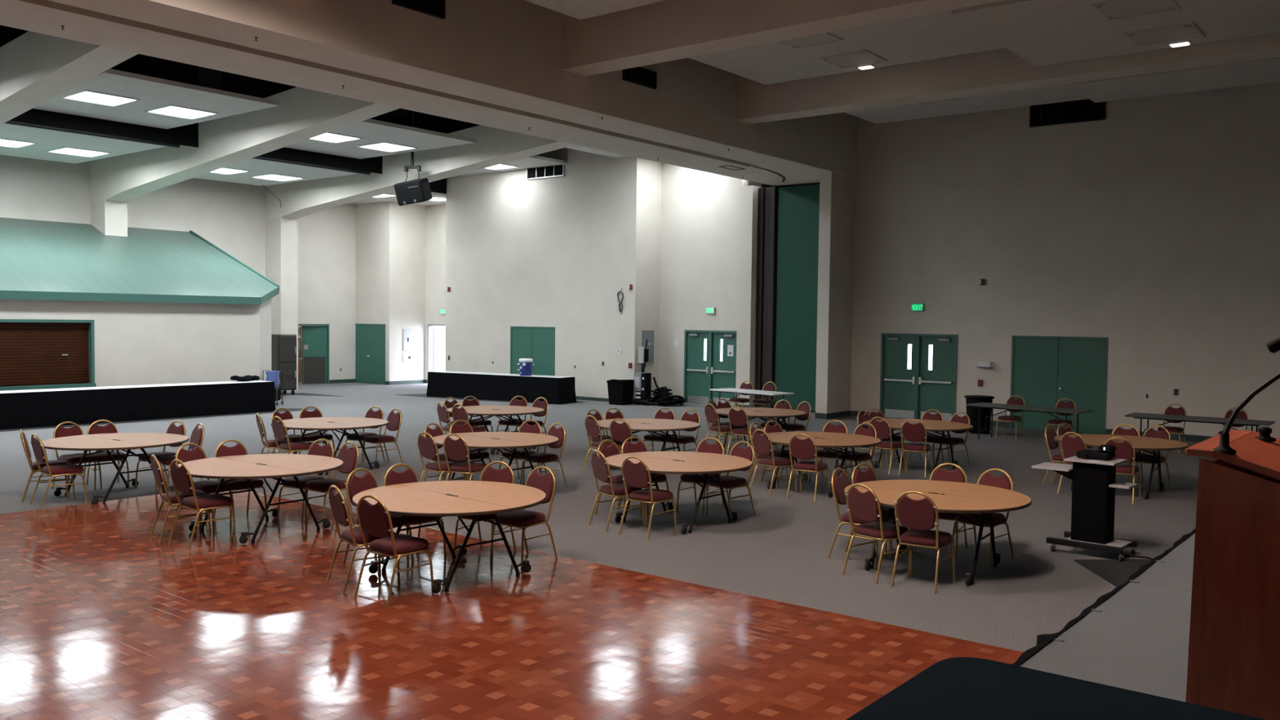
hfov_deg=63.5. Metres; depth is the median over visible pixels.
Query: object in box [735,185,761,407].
pillar
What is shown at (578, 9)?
ceiling panel
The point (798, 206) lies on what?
pocket door
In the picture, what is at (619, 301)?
coiled cable
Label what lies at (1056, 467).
shelf
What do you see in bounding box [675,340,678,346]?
paper sign
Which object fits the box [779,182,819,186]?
wall
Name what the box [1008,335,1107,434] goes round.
door
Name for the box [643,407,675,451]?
banquet chair
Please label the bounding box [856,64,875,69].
ceiling lamp
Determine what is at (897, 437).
banquet chair
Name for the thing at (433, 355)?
door
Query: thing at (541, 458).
banquet chair
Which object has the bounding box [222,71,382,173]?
ceiling
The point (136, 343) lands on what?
wall
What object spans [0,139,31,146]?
diffuser
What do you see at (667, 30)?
beam
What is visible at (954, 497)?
round table
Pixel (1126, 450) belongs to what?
banquet chair
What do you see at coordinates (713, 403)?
banquet chair
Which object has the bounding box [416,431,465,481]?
banquet chair
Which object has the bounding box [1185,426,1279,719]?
lectern
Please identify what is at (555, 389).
table
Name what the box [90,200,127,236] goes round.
column
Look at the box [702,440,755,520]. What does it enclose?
banquet chair
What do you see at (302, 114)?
ceiling beam
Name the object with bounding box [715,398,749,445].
banquet chair
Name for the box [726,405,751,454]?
banquet chair
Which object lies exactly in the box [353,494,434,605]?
banquet chair
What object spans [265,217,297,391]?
column
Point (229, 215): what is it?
wall
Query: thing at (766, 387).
banquet chair
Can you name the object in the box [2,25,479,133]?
ceiling
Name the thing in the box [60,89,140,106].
ceiling light
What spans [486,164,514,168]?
diffuser
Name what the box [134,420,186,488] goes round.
banquet chair
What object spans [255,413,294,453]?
banquet chair
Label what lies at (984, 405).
folding table
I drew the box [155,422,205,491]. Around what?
banquet chair
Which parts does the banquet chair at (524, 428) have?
seat frame, leg, seat, leg, frame, backrest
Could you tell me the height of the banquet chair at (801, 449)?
0.938 m
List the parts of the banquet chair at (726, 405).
backrest, frame, seat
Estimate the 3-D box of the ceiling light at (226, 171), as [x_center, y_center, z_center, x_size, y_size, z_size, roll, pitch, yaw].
[-11.693,-5.309,28.889,1.140,0.045,1.100,3,3,38]
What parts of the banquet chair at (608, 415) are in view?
frame, backrest, seat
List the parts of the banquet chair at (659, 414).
seat frame, seat, frame, backrest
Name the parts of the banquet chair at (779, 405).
seat, frame, backrest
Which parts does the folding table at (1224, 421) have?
leg, frame rail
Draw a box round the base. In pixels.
[1065,537,1132,547]
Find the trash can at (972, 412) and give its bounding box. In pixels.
[964,395,994,433]
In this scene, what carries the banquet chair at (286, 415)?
on the floor
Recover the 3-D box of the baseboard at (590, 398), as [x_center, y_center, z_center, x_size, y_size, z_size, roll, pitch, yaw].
[-1.788,1.138,32.459,11.660,0.100,1.215,3,3,38]
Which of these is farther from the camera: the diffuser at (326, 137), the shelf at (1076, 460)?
the diffuser at (326, 137)
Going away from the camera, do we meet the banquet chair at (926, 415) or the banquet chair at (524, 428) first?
the banquet chair at (524, 428)
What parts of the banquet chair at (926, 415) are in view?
seat, backrest, frame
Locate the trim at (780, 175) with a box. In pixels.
[752,165,785,182]
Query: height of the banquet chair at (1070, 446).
0.938 m
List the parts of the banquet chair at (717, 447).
leg, seat frame, leg, seat, leg, backrest, frame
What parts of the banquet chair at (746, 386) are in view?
seat, frame, backrest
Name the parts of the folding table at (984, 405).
leg, leg, frame rail, leg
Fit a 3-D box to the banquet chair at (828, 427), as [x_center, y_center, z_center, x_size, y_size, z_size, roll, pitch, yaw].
[2.979,1.426,16.211,0.463,0.938,0.560,2,3,30]
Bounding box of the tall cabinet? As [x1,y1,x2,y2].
[271,333,296,395]
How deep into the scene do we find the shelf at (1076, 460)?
11.14 m
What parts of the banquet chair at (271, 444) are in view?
backrest, frame, seat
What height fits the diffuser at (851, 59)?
0.020 m
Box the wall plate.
[402,352,413,362]
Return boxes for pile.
[647,377,686,406]
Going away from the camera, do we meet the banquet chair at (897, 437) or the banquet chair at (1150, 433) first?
the banquet chair at (1150, 433)
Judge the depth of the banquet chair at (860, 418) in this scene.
18.22 m
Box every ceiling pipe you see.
[4,120,179,147]
[252,155,370,174]
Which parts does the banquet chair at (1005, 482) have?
leg, leg, seat, seat frame, leg, backrest, frame, leg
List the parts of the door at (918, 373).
kick plate, pane, pane, kick plate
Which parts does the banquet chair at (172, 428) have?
leg, seat, frame, backrest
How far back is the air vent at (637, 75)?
19.91 m
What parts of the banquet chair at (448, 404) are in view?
backrest, frame, seat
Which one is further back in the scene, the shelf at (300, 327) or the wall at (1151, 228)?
the shelf at (300, 327)
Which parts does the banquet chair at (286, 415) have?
backrest, frame, seat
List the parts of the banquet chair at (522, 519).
leg, seat frame, seat, leg, leg, backrest, frame, leg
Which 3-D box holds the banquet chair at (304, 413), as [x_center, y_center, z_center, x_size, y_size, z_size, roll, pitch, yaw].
[-5.492,1.267,17.528,0.463,0.938,0.560,-1,3,-39]
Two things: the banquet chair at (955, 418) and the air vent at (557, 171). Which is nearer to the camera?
the banquet chair at (955, 418)
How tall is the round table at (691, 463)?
0.764 m
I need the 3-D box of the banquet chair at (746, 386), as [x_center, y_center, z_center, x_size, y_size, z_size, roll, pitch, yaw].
[2.609,1.008,26.663,0.463,0.938,0.560,3,3,40]
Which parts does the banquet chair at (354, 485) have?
leg, frame, backrest, seat frame, seat, leg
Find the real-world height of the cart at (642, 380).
1.903 m
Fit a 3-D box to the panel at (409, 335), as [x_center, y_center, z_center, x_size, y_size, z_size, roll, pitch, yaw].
[-8.466,-0.737,37.988,0.045,0.800,0.580,3,3,38]
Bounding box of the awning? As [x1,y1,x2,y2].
[0,217,279,304]
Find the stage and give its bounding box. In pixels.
[1012,528,1195,702]
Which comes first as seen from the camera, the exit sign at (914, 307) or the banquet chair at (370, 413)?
the banquet chair at (370, 413)
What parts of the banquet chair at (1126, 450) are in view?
backrest, frame, seat, seat frame, leg, leg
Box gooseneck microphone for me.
[1212,336,1279,454]
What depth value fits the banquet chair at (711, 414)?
19.38 m
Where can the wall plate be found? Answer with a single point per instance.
(406, 357)
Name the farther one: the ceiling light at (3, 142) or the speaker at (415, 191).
the speaker at (415, 191)
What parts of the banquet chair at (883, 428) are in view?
backrest, frame, leg, seat frame, seat, leg, leg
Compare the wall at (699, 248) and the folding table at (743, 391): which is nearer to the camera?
the folding table at (743, 391)
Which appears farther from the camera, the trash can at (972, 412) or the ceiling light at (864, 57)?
the trash can at (972, 412)
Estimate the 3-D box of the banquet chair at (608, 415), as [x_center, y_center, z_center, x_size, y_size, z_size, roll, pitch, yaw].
[-0.325,1.316,17.930,0.463,0.938,0.560,-1,3,-36]
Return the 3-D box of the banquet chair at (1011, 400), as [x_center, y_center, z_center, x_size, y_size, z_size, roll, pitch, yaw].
[8.078,1.242,22.493,0.463,0.938,0.560,3,3,40]
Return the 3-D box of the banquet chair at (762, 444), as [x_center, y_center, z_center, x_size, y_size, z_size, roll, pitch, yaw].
[1.938,1.459,15.063,0.560,0.938,0.463,-1,3,-36]
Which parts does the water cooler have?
lid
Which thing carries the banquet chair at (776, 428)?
on the floor
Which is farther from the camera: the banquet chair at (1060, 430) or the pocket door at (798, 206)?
the pocket door at (798, 206)
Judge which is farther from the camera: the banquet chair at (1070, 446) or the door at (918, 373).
the door at (918, 373)
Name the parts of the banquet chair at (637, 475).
leg, backrest, frame, leg, seat frame, seat, leg, leg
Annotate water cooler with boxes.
[517,358,533,375]
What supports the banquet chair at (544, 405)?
on the floor
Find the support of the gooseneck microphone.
on the lectern
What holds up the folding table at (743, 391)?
on the floor
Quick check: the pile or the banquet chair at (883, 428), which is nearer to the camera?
the banquet chair at (883, 428)
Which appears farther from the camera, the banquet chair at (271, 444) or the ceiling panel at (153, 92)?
the ceiling panel at (153, 92)
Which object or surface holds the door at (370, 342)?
in the wall at (376, 222)
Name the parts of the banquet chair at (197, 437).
seat, leg, backrest, frame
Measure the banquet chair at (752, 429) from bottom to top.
0.938 m
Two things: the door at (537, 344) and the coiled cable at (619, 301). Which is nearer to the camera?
the coiled cable at (619, 301)
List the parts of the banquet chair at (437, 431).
leg, frame, backrest, seat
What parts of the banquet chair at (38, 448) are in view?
leg, backrest, frame, leg, seat frame, seat, leg, leg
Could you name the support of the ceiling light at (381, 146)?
attached to the ceiling panel at (371, 131)
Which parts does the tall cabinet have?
panel, panel, door, door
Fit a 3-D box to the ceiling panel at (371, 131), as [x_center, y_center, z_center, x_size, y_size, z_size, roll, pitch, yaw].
[-7.178,-5.609,26.351,4.800,0.090,3.630,3,3,38]
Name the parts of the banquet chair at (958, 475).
seat frame, seat, backrest, frame, leg, leg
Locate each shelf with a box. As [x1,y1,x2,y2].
[297,325,302,357]
[1031,462,1072,471]
[1063,455,1127,466]
[1108,481,1137,488]
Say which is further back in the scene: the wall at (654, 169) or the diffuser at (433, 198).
the diffuser at (433, 198)
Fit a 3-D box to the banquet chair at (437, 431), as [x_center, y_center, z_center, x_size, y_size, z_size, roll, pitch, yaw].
[-2.827,1.399,15.053,0.560,0.938,0.463,2,3,30]
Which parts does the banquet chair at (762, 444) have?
leg, backrest, frame, leg, seat frame, seat, leg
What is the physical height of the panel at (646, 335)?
0.940 m
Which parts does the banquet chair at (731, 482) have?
leg, seat, seat frame, leg, leg, frame, backrest, leg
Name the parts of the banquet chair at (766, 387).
seat, frame, backrest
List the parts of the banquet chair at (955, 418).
leg, leg, seat, seat frame, frame, backrest, leg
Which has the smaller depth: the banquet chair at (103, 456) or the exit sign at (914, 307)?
the banquet chair at (103, 456)
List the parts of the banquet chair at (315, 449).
leg, seat frame, seat, leg, backrest, frame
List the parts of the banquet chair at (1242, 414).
backrest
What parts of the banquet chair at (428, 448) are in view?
leg, backrest, frame, seat frame, seat, leg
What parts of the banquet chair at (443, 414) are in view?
backrest, frame, seat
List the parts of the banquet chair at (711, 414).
backrest, frame, seat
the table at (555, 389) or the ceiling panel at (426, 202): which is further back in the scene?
the ceiling panel at (426, 202)
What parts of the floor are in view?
edge trim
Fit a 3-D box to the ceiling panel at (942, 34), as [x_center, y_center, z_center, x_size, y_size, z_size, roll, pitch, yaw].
[3.518,-5.521,17.943,5.400,0.090,3.700,3,3,38]
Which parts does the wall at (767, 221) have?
panel, panel, panel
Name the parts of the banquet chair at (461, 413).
backrest, frame, seat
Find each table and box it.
[0,380,275,430]
[41,432,189,504]
[177,453,343,543]
[271,417,388,475]
[351,480,546,593]
[426,370,576,404]
[432,431,559,479]
[447,405,544,454]
[597,417,700,451]
[605,451,752,533]
[709,387,794,422]
[715,407,806,448]
[760,431,881,497]
[844,480,1031,586]
[845,657,1266,719]
[862,418,973,474]
[965,402,1093,439]
[1053,434,1188,499]
[1124,412,1275,453]
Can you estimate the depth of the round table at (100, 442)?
13.92 m
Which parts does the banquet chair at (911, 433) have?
leg, backrest, frame, seat, seat frame, leg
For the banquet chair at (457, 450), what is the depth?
13.88 m
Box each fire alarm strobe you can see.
[628,284,632,289]
[979,279,984,284]
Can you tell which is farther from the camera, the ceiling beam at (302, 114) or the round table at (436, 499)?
the ceiling beam at (302, 114)
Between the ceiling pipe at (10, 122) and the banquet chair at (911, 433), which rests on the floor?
the banquet chair at (911, 433)
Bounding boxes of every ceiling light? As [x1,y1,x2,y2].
[0,137,37,148]
[45,146,111,157]
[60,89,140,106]
[144,104,218,119]
[210,167,250,174]
[249,173,305,181]
[310,132,363,143]
[356,141,417,152]
[373,193,395,198]
[430,196,445,201]
[485,163,519,169]
[777,32,843,48]
[818,49,888,68]
[918,97,962,104]
[1091,0,1180,21]
[1124,22,1204,46]
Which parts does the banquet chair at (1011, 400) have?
seat frame, seat, frame, backrest, leg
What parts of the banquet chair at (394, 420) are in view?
leg, seat, leg, seat frame, leg, frame, backrest, leg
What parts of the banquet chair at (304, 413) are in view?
backrest, frame, seat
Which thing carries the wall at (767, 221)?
on the floor
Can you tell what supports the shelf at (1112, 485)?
attached to the cart at (1094, 485)
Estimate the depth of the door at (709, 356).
30.15 m
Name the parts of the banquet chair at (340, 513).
leg, backrest, frame, leg, seat frame, seat, leg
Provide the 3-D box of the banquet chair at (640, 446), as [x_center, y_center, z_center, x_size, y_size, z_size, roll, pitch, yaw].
[0.051,1.495,13.532,0.463,0.938,0.560,-1,3,-34]
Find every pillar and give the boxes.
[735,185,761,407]
[815,172,855,413]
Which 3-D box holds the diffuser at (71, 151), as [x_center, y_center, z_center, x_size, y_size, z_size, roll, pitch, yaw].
[-14.066,-5.214,25.910,1.040,0.020,1.000,3,3,38]
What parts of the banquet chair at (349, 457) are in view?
leg, seat frame, leg, seat, frame, backrest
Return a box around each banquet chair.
[19,429,68,502]
[30,433,87,508]
[51,421,102,493]
[86,419,129,489]
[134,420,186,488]
[150,454,211,542]
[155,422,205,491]
[168,458,236,549]
[173,442,235,526]
[213,439,266,524]
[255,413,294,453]
[271,407,309,453]
[271,416,316,474]
[276,438,334,521]
[298,405,335,457]
[301,441,359,526]
[325,484,397,591]
[342,467,413,566]
[345,405,385,464]
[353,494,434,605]
[360,408,403,464]
[382,463,446,564]
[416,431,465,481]
[423,422,470,481]
[435,402,472,449]
[442,433,487,480]
[444,397,475,434]
[448,419,491,480]
[451,403,488,452]
[453,461,515,559]
[461,395,493,431]
[489,466,557,568]
[496,395,528,431]
[498,419,542,484]
[515,397,548,448]
[520,422,567,486]
[582,415,622,471]
[583,408,622,464]
[587,449,644,531]
[594,439,648,515]
[604,407,638,442]
[608,417,632,451]
[618,455,676,539]
[619,436,669,514]
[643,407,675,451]
[662,408,700,451]
[675,436,724,515]
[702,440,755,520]
[703,403,738,450]
[706,400,739,450]
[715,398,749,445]
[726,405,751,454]
[728,380,752,407]
[748,422,792,488]
[749,428,796,495]
[750,381,777,418]
[760,399,791,449]
[761,420,806,484]
[775,400,811,448]
[786,433,830,501]
[808,419,848,481]
[827,467,893,566]
[834,422,877,474]
[841,483,912,583]
[848,462,913,559]
[856,409,894,466]
[865,408,905,464]
[866,416,906,474]
[890,490,955,593]
[898,418,932,477]
[908,408,943,465]
[914,462,967,557]
[930,411,970,468]
[950,468,1013,565]
[995,395,1025,439]
[1041,424,1071,485]
[1045,397,1075,443]
[1053,422,1074,481]
[1057,431,1087,493]
[1104,436,1141,504]
[1111,423,1139,484]
[1126,425,1170,489]
[1157,404,1186,453]
[1217,407,1248,434]
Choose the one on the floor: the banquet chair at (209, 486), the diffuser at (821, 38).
the banquet chair at (209, 486)
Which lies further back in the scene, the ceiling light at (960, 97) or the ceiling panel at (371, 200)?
the ceiling panel at (371, 200)
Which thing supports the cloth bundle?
on the table at (45, 407)
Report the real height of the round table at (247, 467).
0.764 m
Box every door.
[297,324,329,384]
[355,323,385,384]
[426,324,445,383]
[510,326,555,375]
[683,329,737,407]
[774,184,819,411]
[880,333,957,421]
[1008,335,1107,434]
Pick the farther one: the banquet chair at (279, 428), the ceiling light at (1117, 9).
the banquet chair at (279, 428)
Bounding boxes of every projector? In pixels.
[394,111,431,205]
[1075,444,1115,461]
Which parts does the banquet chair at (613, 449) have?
leg, backrest, frame, seat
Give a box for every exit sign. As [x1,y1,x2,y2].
[440,308,445,314]
[706,306,715,314]
[911,303,923,311]
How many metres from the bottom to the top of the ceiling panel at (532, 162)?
0.090 m
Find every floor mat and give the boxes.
[0,408,312,431]
[282,392,342,396]
[395,393,582,403]
[1073,559,1151,586]
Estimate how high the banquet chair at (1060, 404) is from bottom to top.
0.938 m
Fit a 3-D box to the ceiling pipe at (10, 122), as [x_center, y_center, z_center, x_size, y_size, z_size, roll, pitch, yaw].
[-12.433,-5.136,23.466,0.090,0.090,4.050,3,3,38]
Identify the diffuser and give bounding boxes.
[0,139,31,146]
[52,147,106,156]
[67,91,133,105]
[151,106,212,118]
[210,168,244,173]
[256,174,300,180]
[310,133,356,142]
[362,142,412,151]
[373,194,393,197]
[431,197,445,200]
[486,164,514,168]
[780,33,835,46]
[826,52,879,66]
[1130,25,1198,44]
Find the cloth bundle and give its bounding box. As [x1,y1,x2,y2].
[230,375,259,381]
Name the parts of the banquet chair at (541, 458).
leg, seat, seat frame, frame, backrest, leg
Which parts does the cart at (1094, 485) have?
rail, power cord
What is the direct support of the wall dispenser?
attached to the wall at (1151, 228)
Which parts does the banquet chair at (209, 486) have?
leg, backrest, frame, seat, seat frame, leg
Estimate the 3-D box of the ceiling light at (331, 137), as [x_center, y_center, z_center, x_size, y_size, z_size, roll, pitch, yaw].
[-7.699,-5.542,25.700,1.140,0.045,1.100,3,3,38]
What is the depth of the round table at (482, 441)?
14.63 m
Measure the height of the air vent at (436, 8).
0.320 m
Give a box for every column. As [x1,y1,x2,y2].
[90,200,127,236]
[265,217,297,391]
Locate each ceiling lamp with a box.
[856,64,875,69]
[1168,40,1191,47]
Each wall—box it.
[0,155,265,276]
[0,298,271,391]
[297,203,355,379]
[355,201,396,381]
[395,202,426,381]
[425,191,445,379]
[444,147,646,398]
[644,159,662,397]
[658,162,747,398]
[747,180,779,187]
[755,186,778,408]
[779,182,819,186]
[850,81,1279,439]
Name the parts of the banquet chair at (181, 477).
leg, backrest, frame, leg, seat frame, seat, leg, leg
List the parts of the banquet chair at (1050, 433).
leg, backrest, frame, seat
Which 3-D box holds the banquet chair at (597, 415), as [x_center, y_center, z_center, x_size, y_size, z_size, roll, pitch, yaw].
[-0.619,1.324,17.637,0.560,0.938,0.463,3,3,40]
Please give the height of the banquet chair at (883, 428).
0.938 m
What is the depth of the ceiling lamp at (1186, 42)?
16.10 m
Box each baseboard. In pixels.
[328,378,426,385]
[575,395,749,407]
[814,410,1212,442]
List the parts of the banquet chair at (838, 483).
leg, frame, backrest, leg, seat frame, seat, leg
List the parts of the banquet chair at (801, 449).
leg, leg, backrest, frame, seat, seat frame, leg, leg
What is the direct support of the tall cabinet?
on the floor
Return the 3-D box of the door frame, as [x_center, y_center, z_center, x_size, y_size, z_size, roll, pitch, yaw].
[-13.462,-0.554,38.584,0.100,2.700,3.200,3,3,38]
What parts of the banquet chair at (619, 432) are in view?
seat, backrest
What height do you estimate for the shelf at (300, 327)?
1.240 m
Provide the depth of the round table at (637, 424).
17.02 m
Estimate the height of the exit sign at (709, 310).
0.200 m
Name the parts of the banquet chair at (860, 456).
seat, seat frame, frame, backrest, leg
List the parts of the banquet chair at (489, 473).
leg, seat frame, seat, leg, leg, backrest, frame, leg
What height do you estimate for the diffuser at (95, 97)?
0.020 m
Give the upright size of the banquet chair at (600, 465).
0.938 m
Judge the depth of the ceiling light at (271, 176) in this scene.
30.19 m
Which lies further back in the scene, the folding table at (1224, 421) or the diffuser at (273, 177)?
the diffuser at (273, 177)
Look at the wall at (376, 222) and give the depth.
37.58 m
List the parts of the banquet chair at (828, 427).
seat frame, seat, frame, backrest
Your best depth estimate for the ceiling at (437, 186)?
35.03 m
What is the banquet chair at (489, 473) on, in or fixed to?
on the floor
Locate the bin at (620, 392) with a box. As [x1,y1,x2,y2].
[606,378,634,405]
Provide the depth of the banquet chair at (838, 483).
10.86 m
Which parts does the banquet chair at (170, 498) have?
leg, backrest, frame, leg, seat, leg, leg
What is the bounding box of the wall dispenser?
[977,361,992,368]
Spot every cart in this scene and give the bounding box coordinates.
[262,369,283,405]
[631,339,657,405]
[1031,455,1152,561]
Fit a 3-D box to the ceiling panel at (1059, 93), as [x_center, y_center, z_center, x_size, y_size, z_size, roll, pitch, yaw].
[6.819,-5.643,22.088,5.400,0.090,3.300,3,3,38]
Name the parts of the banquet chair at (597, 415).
leg, backrest, frame, seat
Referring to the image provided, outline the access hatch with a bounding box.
[719,165,744,170]
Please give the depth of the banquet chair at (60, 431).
14.57 m
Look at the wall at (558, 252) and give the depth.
32.21 m
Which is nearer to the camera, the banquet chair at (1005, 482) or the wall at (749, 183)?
the banquet chair at (1005, 482)
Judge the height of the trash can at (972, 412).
0.844 m
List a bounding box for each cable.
[262,184,281,207]
[617,288,623,314]
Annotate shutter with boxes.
[0,319,96,390]
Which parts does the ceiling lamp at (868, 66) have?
bulb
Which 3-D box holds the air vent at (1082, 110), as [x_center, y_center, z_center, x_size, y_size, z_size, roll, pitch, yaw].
[9.835,-5.737,23.801,1.680,0.580,0.060,3,3,38]
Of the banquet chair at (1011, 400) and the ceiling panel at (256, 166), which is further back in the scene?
the ceiling panel at (256, 166)
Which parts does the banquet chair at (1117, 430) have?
backrest, frame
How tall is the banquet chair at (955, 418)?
0.938 m
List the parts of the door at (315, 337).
push plate, plate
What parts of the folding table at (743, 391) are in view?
frame rail, leg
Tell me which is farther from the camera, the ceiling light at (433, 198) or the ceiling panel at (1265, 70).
the ceiling light at (433, 198)
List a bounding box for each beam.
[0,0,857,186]
[0,31,137,124]
[89,86,399,202]
[265,124,574,218]
[560,0,1004,76]
[734,32,1279,124]
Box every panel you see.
[0,123,165,163]
[33,68,279,128]
[193,158,359,186]
[284,118,475,159]
[349,191,444,204]
[391,193,445,205]
[403,328,416,351]
[448,155,567,177]
[524,0,665,19]
[565,144,631,158]
[642,330,653,361]
[688,9,1005,84]
[844,84,1088,123]
[951,0,1279,66]
[1066,57,1279,102]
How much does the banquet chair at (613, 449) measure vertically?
0.938 m
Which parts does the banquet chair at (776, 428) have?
backrest, frame, seat, leg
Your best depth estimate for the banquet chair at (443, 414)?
18.87 m
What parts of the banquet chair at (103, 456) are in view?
leg, leg, backrest, frame, seat, seat frame, leg, leg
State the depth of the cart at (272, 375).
28.40 m
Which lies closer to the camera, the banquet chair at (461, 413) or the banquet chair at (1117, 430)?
the banquet chair at (1117, 430)
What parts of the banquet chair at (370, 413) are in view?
seat, frame, backrest, leg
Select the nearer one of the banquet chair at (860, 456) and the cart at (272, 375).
the banquet chair at (860, 456)
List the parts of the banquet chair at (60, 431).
backrest, frame, seat, seat frame, leg, leg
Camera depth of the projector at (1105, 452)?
11.20 m
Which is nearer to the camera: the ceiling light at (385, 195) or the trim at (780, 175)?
the trim at (780, 175)
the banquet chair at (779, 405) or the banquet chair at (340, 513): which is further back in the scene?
the banquet chair at (779, 405)
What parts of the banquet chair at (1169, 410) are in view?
seat, frame, backrest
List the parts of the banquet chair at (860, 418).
frame, backrest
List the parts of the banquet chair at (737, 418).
leg, backrest, frame, seat frame, seat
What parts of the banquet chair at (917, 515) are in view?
leg, leg, backrest, frame, seat, seat frame, leg, leg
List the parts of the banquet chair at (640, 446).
backrest, frame, seat, seat frame, leg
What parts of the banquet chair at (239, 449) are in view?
leg, backrest, frame, seat, seat frame, leg, leg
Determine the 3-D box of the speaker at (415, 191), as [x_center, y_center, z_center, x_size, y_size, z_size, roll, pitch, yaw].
[-6.244,-5.780,28.477,0.898,3.074,0.669,1,2,14]
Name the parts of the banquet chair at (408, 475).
frame, backrest, leg, leg, seat, seat frame, leg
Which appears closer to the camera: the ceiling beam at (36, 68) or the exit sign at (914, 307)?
the ceiling beam at (36, 68)
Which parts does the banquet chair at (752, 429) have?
frame, backrest, leg, seat, leg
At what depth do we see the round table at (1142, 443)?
15.34 m
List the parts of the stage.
deck panel, deck panel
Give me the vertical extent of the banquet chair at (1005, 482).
0.938 m
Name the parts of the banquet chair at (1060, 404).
seat, backrest, frame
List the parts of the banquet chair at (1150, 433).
leg, seat, seat frame, frame, backrest, leg, leg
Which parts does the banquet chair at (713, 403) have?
backrest, frame, seat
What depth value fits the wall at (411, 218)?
37.97 m
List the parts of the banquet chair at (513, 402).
seat, frame, backrest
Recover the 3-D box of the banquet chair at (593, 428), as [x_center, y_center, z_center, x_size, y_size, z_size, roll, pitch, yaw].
[-0.591,1.355,16.866,0.560,0.938,0.463,-1,3,-37]
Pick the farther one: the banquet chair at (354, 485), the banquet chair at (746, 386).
the banquet chair at (746, 386)
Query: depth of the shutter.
24.17 m
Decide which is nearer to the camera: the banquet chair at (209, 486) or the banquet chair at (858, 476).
the banquet chair at (858, 476)
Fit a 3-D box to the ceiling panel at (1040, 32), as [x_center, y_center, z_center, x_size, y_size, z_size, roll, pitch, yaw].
[7.714,-4.956,14.650,5.300,0.090,3.750,3,3,38]
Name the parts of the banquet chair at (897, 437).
backrest, frame, seat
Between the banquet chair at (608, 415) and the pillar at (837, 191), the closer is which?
the banquet chair at (608, 415)
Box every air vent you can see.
[391,0,445,19]
[526,164,564,179]
[622,66,657,88]
[1029,98,1106,127]
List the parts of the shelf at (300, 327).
post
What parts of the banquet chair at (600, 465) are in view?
leg, backrest, frame, seat frame, leg, seat, leg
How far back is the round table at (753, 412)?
19.58 m
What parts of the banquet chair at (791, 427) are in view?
seat, seat frame, frame, backrest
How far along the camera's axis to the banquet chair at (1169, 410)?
20.56 m
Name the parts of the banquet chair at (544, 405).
seat, frame, backrest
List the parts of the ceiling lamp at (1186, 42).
bulb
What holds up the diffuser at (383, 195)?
attached to the ceiling light at (385, 195)
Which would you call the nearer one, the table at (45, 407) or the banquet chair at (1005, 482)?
the banquet chair at (1005, 482)
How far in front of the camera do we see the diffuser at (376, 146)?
27.01 m
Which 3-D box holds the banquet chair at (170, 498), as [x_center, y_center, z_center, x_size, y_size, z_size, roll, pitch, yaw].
[-5.096,1.495,11.442,0.560,0.938,0.463,-1,3,-37]
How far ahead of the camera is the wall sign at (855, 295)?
27.23 m
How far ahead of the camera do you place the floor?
9.29 m
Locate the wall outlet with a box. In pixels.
[1173,388,1178,395]
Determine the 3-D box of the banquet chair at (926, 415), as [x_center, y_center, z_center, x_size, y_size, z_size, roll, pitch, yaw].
[5.135,1.364,18.470,0.463,0.938,0.560,2,3,36]
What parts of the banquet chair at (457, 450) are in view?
backrest, frame, seat frame, seat, leg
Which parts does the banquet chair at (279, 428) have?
backrest, frame, seat frame, seat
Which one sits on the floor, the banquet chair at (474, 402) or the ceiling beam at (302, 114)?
the banquet chair at (474, 402)
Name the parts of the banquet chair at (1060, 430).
frame, backrest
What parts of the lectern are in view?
panel, panel, knob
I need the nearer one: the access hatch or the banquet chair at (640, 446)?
the banquet chair at (640, 446)
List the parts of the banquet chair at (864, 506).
leg, backrest, frame, seat frame, leg, seat, leg, leg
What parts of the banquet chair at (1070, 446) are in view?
leg, backrest, frame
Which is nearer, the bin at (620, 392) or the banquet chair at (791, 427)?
the banquet chair at (791, 427)
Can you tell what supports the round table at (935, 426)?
on the floor
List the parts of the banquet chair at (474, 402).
backrest, frame, seat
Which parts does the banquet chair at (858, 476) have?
frame, backrest, leg, seat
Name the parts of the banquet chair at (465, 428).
backrest, frame, seat frame, seat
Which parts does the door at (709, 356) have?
kick plate, pane, pane, kick plate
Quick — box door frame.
[297,325,302,358]
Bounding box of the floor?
[0,360,1211,719]
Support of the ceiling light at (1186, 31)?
attached to the ceiling panel at (1040, 32)
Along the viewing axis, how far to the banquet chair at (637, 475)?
11.87 m
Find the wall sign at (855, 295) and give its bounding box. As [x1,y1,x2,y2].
[853,293,857,299]
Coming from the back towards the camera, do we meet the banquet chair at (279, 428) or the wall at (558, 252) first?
the wall at (558, 252)
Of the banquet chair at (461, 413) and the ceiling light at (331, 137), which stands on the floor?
the banquet chair at (461, 413)
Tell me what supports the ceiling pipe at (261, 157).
attached to the ceiling panel at (256, 166)
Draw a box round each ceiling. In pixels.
[0,25,198,147]
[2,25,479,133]
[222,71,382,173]
[429,177,446,193]
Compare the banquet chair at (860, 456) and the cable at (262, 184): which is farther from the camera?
the cable at (262, 184)
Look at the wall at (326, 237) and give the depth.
37.69 m
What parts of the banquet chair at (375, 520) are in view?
leg, backrest, frame, leg, seat frame, leg, seat, leg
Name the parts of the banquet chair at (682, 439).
seat, seat frame, frame, backrest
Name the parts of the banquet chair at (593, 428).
leg, backrest, frame, seat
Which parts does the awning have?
ridge trim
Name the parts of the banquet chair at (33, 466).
backrest, frame, leg, seat, leg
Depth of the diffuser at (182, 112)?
22.67 m

